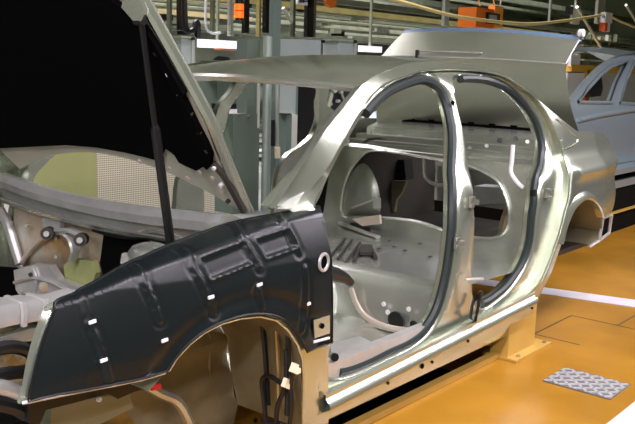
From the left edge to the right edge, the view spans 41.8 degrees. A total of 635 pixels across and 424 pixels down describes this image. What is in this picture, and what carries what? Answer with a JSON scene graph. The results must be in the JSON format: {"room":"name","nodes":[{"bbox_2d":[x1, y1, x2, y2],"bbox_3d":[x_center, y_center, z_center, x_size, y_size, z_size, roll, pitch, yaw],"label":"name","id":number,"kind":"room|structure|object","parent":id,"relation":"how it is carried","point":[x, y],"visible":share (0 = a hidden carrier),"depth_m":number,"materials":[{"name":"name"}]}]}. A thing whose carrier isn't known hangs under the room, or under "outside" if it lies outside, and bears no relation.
{"room":"factory floor","nodes":[
{"label":"factory floor","id":0,"kind":"room"},
{"bbox_2d":[171,0,469,121],"bbox_3d":[-5.272,-5.149,17.517,0.200,7.200,33.000,10,13,39],"label":"wall","id":1,"kind":"structure","parent":0,"point":[207,54],"depth_m":22.06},
{"bbox_2d":[4,121,268,218],"bbox_3d":[-0.907,-0.938,14.404,11.500,0.200,33.000,10,13,39],"label":"trim","id":2,"kind":"structure","parent":1,"relation":"attached to","point":[258,212],"depth_m":8.96,"materials":[{"name":"grey metal"}]},
{"bbox_2d":[33,152,96,197],"bbox_3d":[-1.870,-0.051,6.125,0.040,0.818,0.557,10,13,39],"label":"screen panel","id":3,"kind":"object","parent":2,"relation":"on","point":[75,172],"visible":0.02,"depth_m":6.12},
{"bbox_2d":[97,153,214,212],"bbox_3d":[-1.300,-0.127,6.796,0.040,0.770,1.209,10,13,39],"label":"perforated panel","id":4,"kind":"object","parent":2,"relation":"on","point":[119,179],"visible":0.21,"depth_m":6.54,"materials":[{"name":"beige metal"}]},
{"bbox_2d":[172,36,194,63],"bbox_3d":[-1.232,-0.679,7.292,0.191,1.694,0.312,10,13,39],"label":"cabinet","id":5,"kind":"object","parent":2,"relation":"on","point":[186,44],"depth_m":7.18,"materials":[{"name":"grey metal"}]},
{"bbox_2d":[196,56,235,110],"bbox_3d":[-1.273,-1.232,10.700,0.566,1.620,2.143,0,10,-6],"label":"tall cabinet","id":6,"kind":"object","parent":2,"relation":"on","point":[213,91],"visible":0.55,"depth_m":9.93,"materials":[{"name":"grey metal"}]},
{"bbox_2d":[261,36,272,211],"bbox_3d":[-0.512,-0.870,8.347,0.090,1.750,0.091,10,13,39],"label":"post","id":7,"kind":"object","parent":2,"relation":"on","point":[267,40],"visible":0.96,"depth_m":8.33,"materials":[{"name":"silver metal"}]},
{"bbox_2d":[269,0,280,192],"bbox_3d":[-0.460,-1.155,8.713,0.060,2.189,0.115,10,13,39],"label":"square post","id":8,"kind":"object","parent":2,"relation":"on","point":[274,5],"visible":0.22,"depth_m":8.59,"materials":[{"name":"teal metal"}]},
{"bbox_2d":[271,84,279,165],"bbox_3d":[-0.442,-0.711,8.631,0.124,1.305,0.068,-2,10,-20],"label":"vertical pipe","id":9,"kind":"object","parent":2,"relation":"on","point":[277,148],"visible":0.69,"depth_m":8.59,"materials":[{"name":"grey"}]},
{"bbox_2d":[279,113,291,159],"bbox_3d":[-0.358,-0.579,8.970,0.120,0.973,0.126,10,13,39],"label":"junction box","id":10,"kind":"object","parent":2,"relation":"on","point":[285,119],"visible":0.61,"depth_m":8.91,"materials":[{"name":"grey metal"}]},
{"bbox_2d":[297,86,361,212],"bbox_3d":[0.178,-0.599,8.025,0.330,1.362,0.767,10,13,39],"label":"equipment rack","id":11,"kind":"object","parent":2,"relation":"on","point":[306,95],"visible":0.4,"depth_m":7.74,"materials":[{"name":"black metal"}]},
{"bbox_2d":[321,39,356,54],"bbox_3d":[0.156,-1.170,10.037,0.282,1.802,0.694,10,13,39],"label":"cabinet","id":12,"kind":"object","parent":2,"relation":"on","point":[330,46],"depth_m":9.92,"materials":[{"name":"grey metal"}]},
{"bbox_2d":[279,39,320,148],"bbox_3d":[-0.207,-1.067,9.491,0.337,1.766,0.410,10,13,39],"label":"upper cabinet","id":13,"kind":"object","parent":12,"relation":"attached to","point":[288,101],"visible":0.33,"depth_m":9.29,"materials":[{"name":"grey metal"}]},
{"bbox_2d":[40,225,634,423],"bbox_3d":[7.151,-0.372,12.419,3.450,0.200,25.700,10,13,39],"label":"floor","id":14,"kind":"structure","parent":0,"point":[501,391],"depth_m":4.23,"materials":[{"name":"orange paint"}]},
{"bbox_2d":[344,351,499,423],"bbox_3d":[0.421,0.827,3.721,0.040,0.028,1.800,10,13,39],"label":"trim","id":15,"kind":"structure","parent":14,"relation":"on","point":[391,406],"depth_m":3.77,"materials":[{"name":"paint"}]},
{"bbox_2d":[482,304,551,362],"bbox_3d":[1.075,0.586,4.426,0.195,0.299,0.415,10,13,39],"label":"support bracket","id":16,"kind":"object","parent":14,"relation":"on","point":[519,342],"visible":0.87,"depth_m":4.35,"materials":[{"name":"metal"}]},
{"bbox_2d":[0,0,617,423],"bbox_3d":[-0.038,-0.215,4.171,1.832,1.807,4.324,10,13,39],"label":"car","id":17,"kind":"object","parent":16,"relation":"on","point":[109,77],"visible":0.85,"depth_m":3.57,"materials":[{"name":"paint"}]},
{"bbox_2d":[0,197,179,241],"bbox_3d":[-0.909,0.029,3.306,1.478,0.052,0.125,10,13,39],"label":"frame","id":18,"kind":"object","parent":17,"relation":"on","point":[130,230],"depth_m":3.27,"materials":[{"name":"metal"}]},
{"bbox_2d":[27,205,332,402],"bbox_3d":[-0.379,0.284,2.634,0.185,0.496,1.158,11,14,44],"label":"fender","id":19,"kind":"object","parent":17,"relation":"on","point":[132,322],"visible":1,"depth_m":2.53,"materials":[{"name":"black plastic"}]},
{"bbox_2d":[344,121,533,164],"bbox_3d":[0.821,-0.443,5.147,1.400,0.160,0.525,10,13,39],"label":"shelf","id":20,"kind":"object","parent":17,"relation":"attached to","point":[420,139],"depth_m":5.16,"materials":[{"name":"metal"}]},
{"bbox_2d":[474,184,505,204],"bbox_3d":[1.181,-0.109,5.521,0.241,0.139,0.150,10,13,39],"label":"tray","id":21,"kind":"object","parent":17,"relation":"on","point":[485,193],"depth_m":5.47,"materials":[{"name":"grey metal"}]},
{"bbox_2d":[432,161,634,235],"bbox_3d":[2.571,-0.292,8.868,1.790,0.601,5.000,10,13,39],"label":"carrier","id":22,"kind":"object","parent":14,"relation":"on","point":[623,211],"visible":0.14,"depth_m":7.92,"materials":[{"name":"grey metal"}]},
{"bbox_2d":[362,47,634,181],"bbox_3d":[2.799,-1.200,9.165,1.723,1.240,5.847,10,13,39],"label":"car","id":23,"kind":"object","parent":22,"relation":"on","point":[614,118],"visible":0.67,"depth_m":8.13,"materials":[{"name":"blue metal"}]},
{"bbox_2d":[535,315,571,333],"bbox_3d":[1.268,0.685,4.763,0.007,0.001,0.900,10,13,39],"label":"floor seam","id":24,"kind":"structure","parent":14,"relation":"on","point":[570,315],"depth_m":4.91,"materials":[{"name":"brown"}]},
{"bbox_2d":[474,280,634,306],"bbox_3d":[1.788,0.561,5.554,2.076,0.003,0.205,7,11,27],"label":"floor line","id":25,"kind":"structure","parent":14,"relation":"on","point":[549,291],"depth_m":5.54,"materials":[{"name":"white paint"}]},
{"bbox_2d":[543,367,629,399],"bbox_3d":[1.289,0.816,3.982,0.330,0.008,0.250,10,13,39],"label":"plate","id":26,"kind":"object","parent":14,"relation":"on","point":[584,382],"visible":1,"depth_m":3.97,"materials":[{"name":"metal"}]},
{"bbox_2d":[607,402,634,423],"bbox_3d":[2.341,0.723,4.710,0.145,0.004,3.800,10,13,39],"label":"floor marking","id":27,"kind":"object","parent":14,"relation":"on","point":[627,416],"depth_m":3.59,"materials":[{"name":"white paint"}]},
{"bbox_2d":[233,367,450,423],"bbox_3d":[-0.055,1.066,4.409,1.535,0.300,1.510,10,13,39],"label":"trim","id":28,"kind":"structure","parent":0,"point":[367,406],"depth_m":4.78,"materials":[{"name":"black"}]},
{"bbox_2d":[470,0,634,72],"bbox_3d":[13.848,-5.580,23.068,22.200,7.200,0.200,10,13,39],"label":"wall","id":29,"kind":"structure","parent":0,"point":[617,7],"depth_m":27.16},
{"bbox_2d":[215,39,259,213],"bbox_3d":[-0.913,-0.849,8.255,0.350,1.717,0.649,10,13,39],"label":"upper cabinet","id":30,"kind":"object","parent":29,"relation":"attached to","point":[241,131],"visible":0.66,"depth_m":8.28,"materials":[{"name":"silver metal"}]},
{"bbox_2d":[229,109,236,113],"bbox_3d":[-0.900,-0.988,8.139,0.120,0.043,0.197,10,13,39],"label":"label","id":31,"kind":"object","parent":30,"relation":"on","point":[232,111],"visible":0.36,"depth_m":8.13,"materials":[{"name":"white paper"}]},
{"bbox_2d":[212,103,235,108],"bbox_3d":[-0.912,-1.035,8.116,0.120,0.053,0.217,10,13,39],"label":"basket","id":32,"kind":"object","parent":31,"relation":"on","point":[233,106],"visible":0.36,"depth_m":8.12,"materials":[{"name":"black plastic"}]},
{"bbox_2d":[576,6,602,47],"bbox_3d":[5.817,-3.772,17.569,0.060,1.019,1.827,10,13,39],"label":"diagonal brace","id":33,"kind":"object","parent":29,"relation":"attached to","point":[577,7],"visible":0.65,"depth_m":17.37,"materials":[{"name":"grey metal"}]},
{"bbox_2d":[566,64,634,101],"bbox_3d":[6.881,-2.477,19.059,0.130,1.672,5.774,10,13,39],"label":"frame","id":34,"kind":"object","parent":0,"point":[573,79],"visible":0.3,"depth_m":18.24,"materials":[{"name":"orange paint"}]},
{"bbox_2d":[568,55,579,66],"bbox_3d":[5.226,-3.077,16.922,0.060,0.235,0.442,10,13,39],"label":"paper sheet","id":35,"kind":"object","parent":34,"relation":"on","point":[574,59],"visible":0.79,"depth_m":16.86,"materials":[{"name":"white paper"}]},
{"bbox_2d":[573,34,634,64],"bbox_3d":[7.041,-3.303,21.345,0.600,2.530,4.977,10,13,39],"label":"storage rack","id":36,"kind":"object","parent":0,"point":[589,39],"visible":0.31,"depth_m":20.72,"materials":[{"name":"grey metal"}]},
{"bbox_2d":[580,59,604,61],"bbox_3d":[7.429,-3.932,21.683,0.600,0.029,3.823,10,13,39],"label":"shelf","id":37,"kind":"object","parent":36,"relation":"attached to","point":[586,60],"depth_m":20.51,"materials":[{"name":"grey metal"}]},
{"bbox_2d":[591,55,600,59],"bbox_3d":[7.083,-3.928,21.165,0.230,0.113,0.124,10,13,39],"label":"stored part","id":38,"kind":"object","parent":36,"relation":"on","point":[593,57],"visible":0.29,"depth_m":21.12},
{"bbox_2d":[591,39,602,45],"bbox_3d":[7.089,-4.292,21.097,0.230,0.171,0.188,10,13,39],"label":"stored part","id":39,"kind":"object","parent":36,"relation":"on","point":[592,43],"visible":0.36,"depth_m":21.04,"materials":[{"name":"brown metal"}]},
{"bbox_2d":[577,44,634,50],"bbox_3d":[7.387,-4.260,21.565,0.600,0.029,3.785,10,13,39],"label":"shelf","id":40,"kind":"object","parent":36,"relation":"attached to","point":[588,45],"depth_m":21.24,"materials":[{"name":"grey metal"}]},
{"bbox_2d":[602,35,610,40],"bbox_3d":[7.438,-4.491,21.475,0.230,0.164,0.180,10,13,39],"label":"stored part","id":41,"kind":"object","parent":36,"relation":"on","point":[607,37],"visible":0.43,"depth_m":21.39,"materials":[{"name":"grey metal"}]},
{"bbox_2d":[582,38,634,44],"bbox_3d":[7.369,-4.399,21.515,0.600,0.029,3.768,10,13,39],"label":"shelf","id":42,"kind":"object","parent":36,"relation":"attached to","point":[589,40],"depth_m":21.35,"materials":[{"name":"grey metal"}]},
{"label":"outside","id":43,"kind":"structure","parent":0,"visible":0},
{"bbox_2d":[181,0,200,37],"bbox_3d":[-1.460,-2.270,9.600,0.070,0.511,0.283,10,13,39],"label":"cable","id":44,"kind":"object","parent":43,"point":[196,25],"visible":1,"depth_m":9.55,"materials":[{"name":"black plastic"}]},
{"bbox_2d":[204,0,220,34],"bbox_3d":[-1.244,-2.337,9.846,0.030,0.461,0.249,10,13,39],"label":"cable","id":45,"kind":"object","parent":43,"point":[205,5],"visible":1,"depth_m":9.77,"materials":[{"name":"white plastic"}]},
{"bbox_2d":[324,0,336,7],"bbox_3d":[0.178,-2.983,11.691,0.060,0.217,0.220,10,13,39],"label":"disc","id":46,"kind":"object","parent":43,"point":[328,3],"visible":1,"depth_m":11.67,"materials":[{"name":"orange paint"}]},
{"bbox_2d":[457,0,503,28],"bbox_3d":[2.688,-3.259,13.340,0.376,0.616,1.005,10,13,39],"label":"hoist","id":47,"kind":"object","parent":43,"point":[494,12],"visible":0.86,"depth_m":13.09,"materials":[{"name":"orange paint"}]},
{"bbox_2d":[594,0,612,31],"bbox_3d":[4.882,-3.418,14.190,0.210,0.658,0.466,10,13,39],"label":"box","id":48,"kind":"object","parent":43,"point":[604,22],"visible":1,"depth_m":14.19,"materials":[{"name":"white plastic"}]},
{"bbox_2d":[389,0,603,25],"bbox_3d":[2.777,-2.826,11.742,0.044,0.375,6.419,10,13,39],"label":"air hose","id":49,"kind":"object","parent":48,"relation":"attached to","point":[397,1],"visible":1,"depth_m":11.22,"materials":[{"name":"yellow rubber"}]},
{"bbox_2d":[612,16,634,27],"bbox_3d":[5.907,-3.430,15.380,0.044,0.260,2.642,10,13,39],"label":"air hose","id":50,"kind":"object","parent":48,"relation":"attached to","point":[613,17],"visible":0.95,"depth_m":14.81,"materials":[{"name":"yellow rubber"}]},
{"bbox_2d":[625,4,634,21],"bbox_3d":[7.287,-4.508,19.185,0.060,0.508,1.038,10,13,39],"label":"diagonal brace","id":51,"kind":"object","parent":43,"point":[626,5],"visible":1,"depth_m":18.98,"materials":[{"name":"grey metal"}]},
{"bbox_3d":[3.291,-7.345,9.851,22.400,0.200,33.400,10,13,39],"label":"ceiling","id":52,"kind":"structure","parent":0,"visible":0},
{"bbox_2d":[167,0,171,33],"bbox_3d":[-1.790,-4.768,9.999,0.060,5.143,0.039,10,13,39],"label":"hanger","id":53,"kind":"object","parent":52,"relation":"hanging from","point":[169,2],"visible":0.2,"depth_m":10.38,"materials":[{"name":"grey metal"}]},
{"bbox_2d":[176,0,182,29],"bbox_3d":[-1.673,-4.817,10.129,0.060,5.084,0.079,10,13,39],"label":"hanger","id":54,"kind":"object","parent":52,"relation":"hanging from","point":[178,2],"visible":0.8,"depth_m":10.50,"materials":[{"name":"black plastic"}]},
{"bbox_2d":[210,0,214,34],"bbox_3d":[-1.252,-4.758,10.016,0.060,5.140,0.031,10,13,39],"label":"hanger","id":55,"kind":"object","parent":52,"relation":"hanging from","point":[212,2],"visible":0.8,"depth_m":10.40,"materials":[{"name":"grey metal"}]},
{"bbox_2d":[197,0,236,48],"bbox_3d":[-1.164,-4.646,9.861,0.100,5.303,0.596,10,13,39],"label":"strip light","id":56,"kind":"object","parent":52,"relation":"hanging from","point":[205,43],"visible":0.9,"depth_m":10.23,"materials":[{"name":"white plastic"}]},
{"bbox_2d":[214,48,236,50],"bbox_3d":[-1.136,-2.044,10.446,0.120,0.018,0.334,10,13,39],"label":"rail","id":57,"kind":"object","parent":56,"relation":"attached to","point":[214,48],"visible":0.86,"depth_m":10.34,"materials":[{"name":"orange paint"}]},
{"bbox_2d":[227,0,233,35],"bbox_3d":[-1.023,-4.741,9.980,0.060,5.147,0.046,10,13,39],"label":"hanger","id":58,"kind":"object","parent":52,"relation":"hanging from","point":[230,17],"visible":1,"depth_m":10.36,"materials":[{"name":"grey metal"}]},
{"bbox_2d":[234,0,243,20],"bbox_3d":[-0.984,-2.580,10.424,0.120,0.349,0.120,10,13,39],"label":"lamp","id":59,"kind":"object","parent":58,"relation":"hanging from","point":[238,6],"visible":1,"depth_m":10.39,"materials":[{"name":"orange"}]},
{"bbox_2d":[242,0,249,32],"bbox_3d":[-0.899,-4.903,10.726,0.060,5.076,0.083,10,13,39],"label":"hanger","id":60,"kind":"object","parent":52,"relation":"hanging from","point":[245,23],"visible":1,"depth_m":11.10,"materials":[{"name":"black plastic"}]},
{"bbox_2d":[256,0,260,36],"bbox_3d":[-0.699,-4.803,10.357,0.060,5.137,0.032,10,13,39],"label":"hanger","id":61,"kind":"object","parent":52,"relation":"hanging from","point":[258,2],"visible":1,"depth_m":10.74,"materials":[{"name":"yellow metal"}]},
{"bbox_2d":[262,0,268,32],"bbox_3d":[-0.593,-4.821,10.322,0.060,5.084,0.095,10,13,39],"label":"hanger","id":62,"kind":"object","parent":52,"relation":"hanging from","point":[265,8],"visible":0.8,"depth_m":10.69,"materials":[{"name":"black plastic"}]},
{"bbox_2d":[290,0,295,36],"bbox_3d":[-0.289,-5.005,11.439,0.060,5.085,0.052,10,13,39],"label":"hanger","id":63,"kind":"object","parent":52,"relation":"hanging from","point":[292,2],"visible":1,"depth_m":11.80,"materials":[{"name":"grey metal"}]},
{"bbox_2d":[282,7,292,23],"bbox_3d":[-0.410,-2.758,11.757,0.050,0.264,0.269,10,13,39],"label":"diagonal brace","id":64,"kind":"object","parent":63,"relation":"attached to","point":[284,10],"visible":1,"depth_m":11.71,"materials":[{"name":"grey metal"}]},
{"bbox_2d":[304,0,313,36],"bbox_3d":[-0.058,-4.936,11.100,0.060,5.092,0.136,10,13,39],"label":"hanger","id":65,"kind":"object","parent":52,"relation":"hanging from","point":[308,9],"visible":1,"depth_m":11.46,"materials":[{"name":"black metal"}]},
{"bbox_2d":[296,0,308,4],"bbox_3d":[-0.189,-2.883,11.330,0.045,0.119,0.268,10,13,39],"label":"hanging sign","id":66,"kind":"object","parent":65,"relation":"hanging from","point":[298,2],"visible":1,"depth_m":11.29,"materials":[{"name":"white plastic"}]},
{"bbox_2d":[313,0,316,36],"bbox_3d":[-0.004,-5.006,11.466,0.060,5.077,0.070,10,13,39],"label":"hanger","id":67,"kind":"object","parent":52,"relation":"hanging from","point":[315,1],"visible":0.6,"depth_m":11.85,"materials":[{"name":"black metal"}]},
{"bbox_2d":[358,0,381,52],"bbox_3d":[0.873,-5.026,12.232,0.100,5.251,0.476,10,13,39],"label":"strip light","id":68,"kind":"object","parent":52,"relation":"hanging from","point":[369,48],"visible":1,"depth_m":12.59,"materials":[{"name":"white plastic"}]},
{"bbox_2d":[548,0,551,20],"bbox_3d":[4.518,-5.862,15.608,0.040,4.554,0.050,10,13,39],"label":"post","id":69,"kind":"object","parent":52,"relation":"hanging from","point":[550,1],"visible":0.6,"depth_m":15.94,"materials":[{"name":"grey metal"}]},
{"bbox_2d":[565,0,580,23],"bbox_3d":[5.289,-6.071,16.697,0.100,4.470,0.503,10,13,39],"label":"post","id":70,"kind":"object","parent":52,"relation":"hanging from","point":[572,11],"visible":0.94,"depth_m":16.98,"materials":[{"name":"grey metal"}]},
{"bbox_3d":[1.972,-3.022,12.223,0.050,0.043,0.223,10,13,39],"label":"bracket arm","id":71,"kind":"object","parent":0,"visible":0},
{"bbox_2d":[441,0,449,25],"bbox_3d":[1.865,-2.935,12.081,0.050,0.450,0.123,10,13,39],"label":"post","id":72,"kind":"object","parent":71,"relation":"attached to","point":[445,3],"visible":1,"depth_m":12.06,"materials":[{"name":"grey metal"}]},
{"bbox_3d":[-7.621,-1.846,-1.980,22.200,7.200,0.200,10,13,39],"label":"wall","id":73,"kind":"structure","parent":0,"visible":0},
{"bbox_2d":[165,23,394,43],"bbox_3d":[-2.090,-3.327,15.061,0.160,0.074,32.960,10,13,39],"label":"overhead beam","id":74,"kind":"structure","parent":73,"relation":"attached to","point":[221,29],"depth_m":17.38,"materials":[{"name":"beige metal"}]},
{"bbox_2d":[172,29,391,44],"bbox_3d":[-2.700,-3.421,15.570,0.160,0.032,32.960,10,13,39],"label":"overhead beam","id":75,"kind":"structure","parent":73,"relation":"attached to","point":[172,29],"depth_m":17.77,"materials":[{"name":"grey metal"}]},
{"bbox_2d":[177,31,186,34],"bbox_3d":[-2.547,-3.399,15.751,0.130,0.075,0.180,10,13,39],"label":"fitting","id":76,"kind":"object","parent":75,"relation":"hanging from","point":[178,32],"visible":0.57,"depth_m":15.68,"materials":[{"name":"black plastic"}]},
{"bbox_2d":[173,15,399,36],"bbox_3d":[-0.032,-2.948,13.354,0.160,0.028,32.960,10,13,39],"label":"overhead beam","id":77,"kind":"structure","parent":73,"relation":"attached to","point":[174,16],"depth_m":13.33,"materials":[{"name":"beige metal"}]},
{"bbox_2d":[163,17,175,23],"bbox_3d":[-1.992,-2.556,11.071,0.130,0.082,0.199,10,13,39],"label":"fitting","id":78,"kind":"object","parent":77,"relation":"hanging from","point":[174,19],"visible":0.21,"depth_m":11.06,"materials":[{"name":"grey metal"}]},
{"bbox_2d":[157,8,251,20],"bbox_3d":[-1.754,-2.667,11.183,0.160,0.063,2.309,10,13,39],"label":"overhead beam","id":79,"kind":"structure","parent":77,"relation":"attached to","point":[161,11],"depth_m":11.21,"materials":[{"name":"yellow metal"}]},
{"bbox_2d":[160,14,172,20],"bbox_3d":[-2.009,-2.556,10.893,0.130,0.081,0.195,10,13,39],"label":"fitting","id":80,"kind":"object","parent":79,"relation":"hanging from","point":[164,16],"visible":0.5,"depth_m":10.82,"materials":[{"name":"black plastic"}]},
{"bbox_2d":[215,19,226,23],"bbox_3d":[-1.357,-2.676,11.651,0.130,0.066,0.156,10,13,39],"label":"fitting","id":81,"kind":"object","parent":79,"relation":"hanging from","point":[221,21],"visible":0.57,"depth_m":11.61,"materials":[{"name":"grey metal"}]},
{"bbox_2d":[281,26,289,33],"bbox_3d":[-0.537,-2.800,12.770,0.130,0.103,0.252,10,13,39],"label":"fitting","id":82,"kind":"object","parent":77,"relation":"hanging from","point":[285,30],"visible":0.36,"depth_m":12.73,"materials":[{"name":"grey metal"}]},
{"bbox_2d":[328,28,340,33],"bbox_3d":[0.282,-2.957,13.566,0.130,0.076,0.183,10,13,39],"label":"fitting","id":83,"kind":"object","parent":77,"relation":"hanging from","point":[332,30],"visible":1,"depth_m":13.51,"materials":[{"name":"beige metal"}]},
{"bbox_2d":[331,31,344,35],"bbox_3d":[0.339,-2.962,13.789,0.130,0.081,0.196,10,13,39],"label":"fitting","id":84,"kind":"object","parent":77,"relation":"hanging from","point":[342,32],"visible":0.57,"depth_m":13.75,"materials":[{"name":"black plastic"}]},
{"bbox_2d":[153,2,420,30],"bbox_3d":[-0.409,-3.181,13.643,0.160,0.060,32.960,10,13,39],"label":"overhead beam","id":85,"kind":"structure","parent":73,"relation":"attached to","point":[157,5],"depth_m":14.07,"materials":[{"name":"yellow metal"}]},
{"bbox_2d":[377,28,389,33],"bbox_3d":[1.230,-3.393,15.562,0.130,0.095,0.232,10,13,39],"label":"fitting","id":86,"kind":"object","parent":85,"relation":"hanging from","point":[379,30],"visible":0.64,"depth_m":15.49,"materials":[{"name":"grey metal"}]},
{"bbox_2d":[188,23,395,39],"bbox_3d":[-2.849,-3.562,15.677,0.160,0.068,32.960,10,13,39],"label":"overhead beam","id":87,"kind":"structure","parent":73,"relation":"attached to","point":[188,23],"depth_m":18.94,"materials":[{"name":"beige metal"}]},
{"bbox_2d":[188,19,397,38],"bbox_3d":[-1.478,-3.274,14.545,0.160,0.052,32.960,10,13,39],"label":"overhead beam","id":88,"kind":"structure","parent":73,"relation":"attached to","point":[189,21],"depth_m":16.30,"materials":[{"name":"beige metal"}]},
{"bbox_2d":[233,26,240,30],"bbox_3d":[-1.454,-3.219,14.578,0.130,0.078,0.187,10,13,39],"label":"fitting","id":89,"kind":"object","parent":88,"relation":"hanging from","point":[235,28],"visible":0.71,"depth_m":14.53,"materials":[{"name":"beige metal"}]},
{"bbox_2d":[249,21,400,34],"bbox_3d":[-1.705,-3.407,14.719,0.160,0.030,32.960,10,13,39],"label":"overhead beam","id":90,"kind":"structure","parent":73,"relation":"attached to","point":[249,21],"depth_m":16.76,"materials":[{"name":"grey"}]},
{"bbox_2d":[252,18,403,33],"bbox_3d":[-2.236,-3.592,15.147,0.160,0.094,32.960,10,13,39],"label":"overhead beam","id":91,"kind":"structure","parent":73,"relation":"attached to","point":[253,19],"depth_m":18.29,"materials":[{"name":"beige metal"}]},
{"bbox_2d":[152,0,627,47],"bbox_3d":[-0.862,-3.398,13.999,0.160,0.080,32.960,10,13,39],"label":"overhead beam","id":92,"kind":"structure","parent":73,"relation":"attached to","point":[158,1],"depth_m":15.22,"materials":[{"name":"beige metal"}]},
{"bbox_2d":[172,0,634,47],"bbox_3d":[-0.178,-3.212,13.440,0.160,0.023,32.960,10,13,39],"label":"overhead beam","id":93,"kind":"structure","parent":73,"relation":"attached to","point":[188,1],"depth_m":14.15,"materials":[{"name":"grey"}]},
{"bbox_2d":[215,0,634,45],"bbox_3d":[-0.100,-3.281,13.363,0.160,0.089,32.960,10,13,39],"label":"overhead beam","id":94,"kind":"structure","parent":73,"relation":"attached to","point":[343,11],"depth_m":14.63,"materials":[{"name":"beige metal"}]},
{"bbox_2d":[351,15,365,21],"bbox_3d":[0.704,-3.333,14.310,0.130,0.097,0.236,10,13,39],"label":"fitting","id":95,"kind":"object","parent":94,"relation":"hanging from","point":[357,18],"visible":1,"depth_m":14.24,"materials":[{"name":"grey metal"}]},
{"bbox_2d":[356,0,532,21],"bbox_3d":[-3.357,-4.593,15.959,0.160,0.127,32.960,10,13,39],"label":"overhead beam","id":96,"kind":"structure","parent":73,"relation":"attached to","point":[374,1],"depth_m":22.57,"materials":[{"name":"grey metal"}]},
{"bbox_2d":[377,0,539,21],"bbox_3d":[-2.898,-4.553,15.572,0.160,0.077,32.960,10,13,39],"label":"overhead beam","id":97,"kind":"structure","parent":73,"relation":"attached to","point":[377,0],"depth_m":22.91,"materials":[{"name":"grey"}]},
{"bbox_2d":[385,0,563,23],"bbox_3d":[-2.518,-4.476,15.257,0.160,0.137,32.960,10,13,39],"label":"overhead beam","id":98,"kind":"structure","parent":73,"relation":"attached to","point":[430,3],"depth_m":24.61,"materials":[{"name":"grey metal"}]},
{"bbox_2d":[317,0,634,40],"bbox_3d":[0.208,-3.329,13.092,0.160,0.085,32.960,10,13,39],"label":"overhead beam","id":99,"kind":"structure","parent":73,"relation":"attached to","point":[353,3],"depth_m":14.86,"materials":[{"name":"beige metal"}]},
{"bbox_2d":[450,0,592,21],"bbox_3d":[-1.754,-4.372,14.618,0.160,0.063,32.960,10,13,39],"label":"overhead beam","id":100,"kind":"structure","parent":73,"relation":"attached to","point":[460,1],"depth_m":23.05,"materials":[{"name":"grey metal"}]},
{"bbox_2d":[496,0,634,22],"bbox_3d":[-0.688,-4.165,13.735,0.160,0.110,32.960,10,13,39],"label":"overhead beam","id":101,"kind":"structure","parent":73,"relation":"attached to","point":[522,2],"depth_m":21.52,"materials":[{"name":"grey metal"}]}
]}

